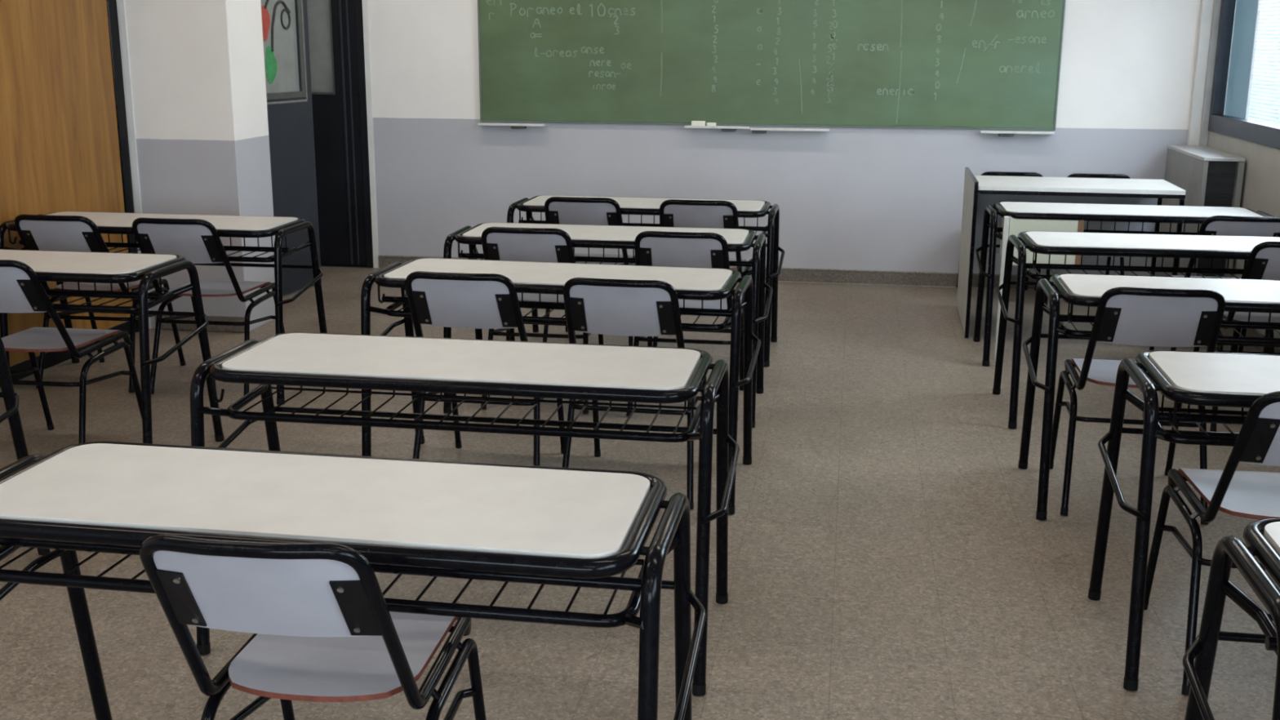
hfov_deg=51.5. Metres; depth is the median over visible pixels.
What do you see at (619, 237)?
school desk
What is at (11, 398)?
school desk
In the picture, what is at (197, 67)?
wall pier
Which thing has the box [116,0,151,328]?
trim
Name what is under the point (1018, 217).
school desk
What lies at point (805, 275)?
baseboard
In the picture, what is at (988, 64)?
blackboard
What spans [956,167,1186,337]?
table
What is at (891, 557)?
floor
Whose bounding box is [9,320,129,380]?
baseboard
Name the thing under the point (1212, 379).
school desk
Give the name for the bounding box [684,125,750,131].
chalk tray
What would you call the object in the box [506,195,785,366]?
school desk
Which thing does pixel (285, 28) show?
door
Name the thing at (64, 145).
wooden panel
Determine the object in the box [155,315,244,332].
baseboard
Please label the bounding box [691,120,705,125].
eraser
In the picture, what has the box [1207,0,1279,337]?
wall
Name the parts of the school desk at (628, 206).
leg, leg, frame, leg, leg, rail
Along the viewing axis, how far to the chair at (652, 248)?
5.38 m
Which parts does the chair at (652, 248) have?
leg, leg, backrest, frame, seat, leg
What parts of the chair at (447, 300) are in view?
leg, leg, backrest, frame, leg, leg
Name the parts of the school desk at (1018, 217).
leg, rail, leg, post, frame, leg, leg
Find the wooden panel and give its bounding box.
[0,0,138,387]
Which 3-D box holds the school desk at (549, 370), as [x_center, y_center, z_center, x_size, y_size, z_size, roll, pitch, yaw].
[-0.452,0.362,3.553,1.408,0.761,0.594,2,14,9]
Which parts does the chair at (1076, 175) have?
leg, frame, leg, leg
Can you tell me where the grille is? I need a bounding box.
[1196,160,1236,276]
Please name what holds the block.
on the chalk tray at (724, 128)
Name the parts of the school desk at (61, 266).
frame, leg, rail, leg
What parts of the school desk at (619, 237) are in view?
leg, leg, frame, leg, leg, rail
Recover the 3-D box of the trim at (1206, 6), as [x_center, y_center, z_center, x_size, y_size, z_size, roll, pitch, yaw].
[3.441,-1.893,8.069,0.105,3.050,0.050,2,14,9]
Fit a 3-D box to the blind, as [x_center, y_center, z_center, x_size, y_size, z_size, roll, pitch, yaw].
[3.478,-1.938,7.057,0.040,1.505,1.680,2,14,9]
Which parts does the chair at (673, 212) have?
leg, backrest, frame, seat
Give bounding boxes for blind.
[1248,0,1279,126]
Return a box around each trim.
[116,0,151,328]
[361,0,378,268]
[1186,0,1213,145]
[1199,0,1221,146]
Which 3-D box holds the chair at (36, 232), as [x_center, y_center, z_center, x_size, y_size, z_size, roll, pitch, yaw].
[-2.494,-0.301,6.118,0.477,0.820,0.694,2,14,8]
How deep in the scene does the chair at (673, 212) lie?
6.40 m
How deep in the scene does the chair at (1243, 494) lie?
3.29 m
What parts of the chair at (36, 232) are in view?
leg, backrest, frame, leg, seat, leg, leg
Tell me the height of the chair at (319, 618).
0.820 m
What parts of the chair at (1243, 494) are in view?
leg, leg, frame, seat, backrest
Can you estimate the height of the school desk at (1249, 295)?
0.761 m
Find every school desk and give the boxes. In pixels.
[0,211,327,404]
[0,248,224,444]
[0,337,50,555]
[0,440,706,719]
[190,332,739,696]
[360,257,760,514]
[443,222,772,427]
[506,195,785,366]
[973,201,1275,365]
[992,231,1279,428]
[1017,273,1279,519]
[1088,350,1279,690]
[1182,518,1279,719]
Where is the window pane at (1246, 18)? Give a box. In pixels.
[1224,0,1261,119]
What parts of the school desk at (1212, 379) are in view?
leg, rail, leg, frame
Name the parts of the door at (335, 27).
glass pane, frame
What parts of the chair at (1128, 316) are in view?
leg, leg, seat, frame, backrest, leg, leg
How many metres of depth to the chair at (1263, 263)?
5.24 m
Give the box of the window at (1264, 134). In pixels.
[1208,0,1279,149]
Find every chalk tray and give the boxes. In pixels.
[478,123,546,128]
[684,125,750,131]
[750,127,829,133]
[979,130,1054,136]
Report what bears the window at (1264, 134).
in the wall at (1260, 188)
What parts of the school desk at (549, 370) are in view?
leg, rail, leg, frame, leg, rail, leg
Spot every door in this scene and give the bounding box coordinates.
[260,0,321,295]
[306,0,373,267]
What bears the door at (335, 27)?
in the wall at (861, 198)
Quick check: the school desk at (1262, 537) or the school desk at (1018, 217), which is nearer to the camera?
the school desk at (1262, 537)
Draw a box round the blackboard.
[477,0,1065,130]
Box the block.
[706,122,715,125]
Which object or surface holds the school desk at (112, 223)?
on the floor
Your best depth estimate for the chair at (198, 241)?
5.75 m
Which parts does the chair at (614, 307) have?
leg, leg, backrest, frame, leg, leg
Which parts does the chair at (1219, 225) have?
seat, frame, leg, backrest, leg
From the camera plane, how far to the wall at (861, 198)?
8.70 m
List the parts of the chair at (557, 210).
leg, backrest, frame, seat, leg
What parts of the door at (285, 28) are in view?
stem, glass pane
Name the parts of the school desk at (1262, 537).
rail, frame, leg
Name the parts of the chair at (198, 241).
leg, backrest, leg, frame, seat, leg, leg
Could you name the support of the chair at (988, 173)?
on the floor
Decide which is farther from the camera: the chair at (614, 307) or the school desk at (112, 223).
the school desk at (112, 223)
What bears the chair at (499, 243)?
on the floor
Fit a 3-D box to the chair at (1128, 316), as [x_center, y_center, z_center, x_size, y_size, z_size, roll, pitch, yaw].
[1.699,0.099,4.560,0.477,0.820,0.694,3,14,10]
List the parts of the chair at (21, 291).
backrest, leg, seat, frame, leg, leg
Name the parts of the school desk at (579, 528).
rail, leg, frame, leg, leg, rail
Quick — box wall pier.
[124,0,275,331]
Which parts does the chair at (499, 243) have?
leg, leg, backrest, frame, seat, leg, leg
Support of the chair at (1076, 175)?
on the floor
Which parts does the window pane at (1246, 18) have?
rail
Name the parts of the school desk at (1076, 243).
leg, rail, leg, frame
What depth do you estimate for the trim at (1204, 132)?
8.05 m
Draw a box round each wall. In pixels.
[368,0,1200,275]
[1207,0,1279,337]
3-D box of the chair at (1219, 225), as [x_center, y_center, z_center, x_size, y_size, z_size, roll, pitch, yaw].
[2.743,-0.314,6.280,0.477,0.820,0.694,2,14,9]
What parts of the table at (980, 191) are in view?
panel, modesty panel, leg, leg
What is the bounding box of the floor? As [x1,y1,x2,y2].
[0,266,1279,719]
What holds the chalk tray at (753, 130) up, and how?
attached to the wall at (861, 198)
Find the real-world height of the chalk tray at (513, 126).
0.036 m
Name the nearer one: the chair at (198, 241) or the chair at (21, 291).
the chair at (21, 291)
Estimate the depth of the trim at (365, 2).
9.04 m
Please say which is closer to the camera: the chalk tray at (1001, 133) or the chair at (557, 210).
the chair at (557, 210)
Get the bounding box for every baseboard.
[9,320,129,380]
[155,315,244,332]
[378,254,1056,291]
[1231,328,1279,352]
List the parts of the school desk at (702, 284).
leg, rail, leg, frame, leg, rail, leg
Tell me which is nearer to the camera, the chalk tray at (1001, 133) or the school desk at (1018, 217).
the school desk at (1018, 217)
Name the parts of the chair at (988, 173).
frame, leg, leg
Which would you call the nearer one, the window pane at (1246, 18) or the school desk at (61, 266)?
the school desk at (61, 266)
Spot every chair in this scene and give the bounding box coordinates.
[0,259,142,443]
[13,214,186,392]
[132,217,284,395]
[139,534,486,719]
[404,271,565,466]
[480,226,604,413]
[542,196,635,346]
[562,277,706,509]
[626,231,743,416]
[652,199,750,346]
[956,171,1043,290]
[1034,173,1130,305]
[1049,286,1225,524]
[1143,391,1279,695]
[1149,215,1279,352]
[1193,241,1279,431]
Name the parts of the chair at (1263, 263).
leg, leg, frame, seat, backrest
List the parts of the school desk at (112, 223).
leg, leg, frame, leg, rail, leg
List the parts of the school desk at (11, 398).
rail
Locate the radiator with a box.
[1155,145,1245,320]
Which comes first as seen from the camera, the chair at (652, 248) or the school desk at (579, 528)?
the school desk at (579, 528)
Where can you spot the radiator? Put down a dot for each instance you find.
(1209, 176)
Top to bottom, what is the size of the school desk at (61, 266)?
0.761 m
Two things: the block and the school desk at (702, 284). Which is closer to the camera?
the school desk at (702, 284)
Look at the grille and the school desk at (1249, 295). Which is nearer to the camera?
the school desk at (1249, 295)
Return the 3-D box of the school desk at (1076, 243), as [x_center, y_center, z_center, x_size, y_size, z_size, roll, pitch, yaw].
[2.235,-0.125,5.614,1.408,0.761,0.594,2,14,8]
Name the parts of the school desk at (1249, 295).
leg, rail, leg, frame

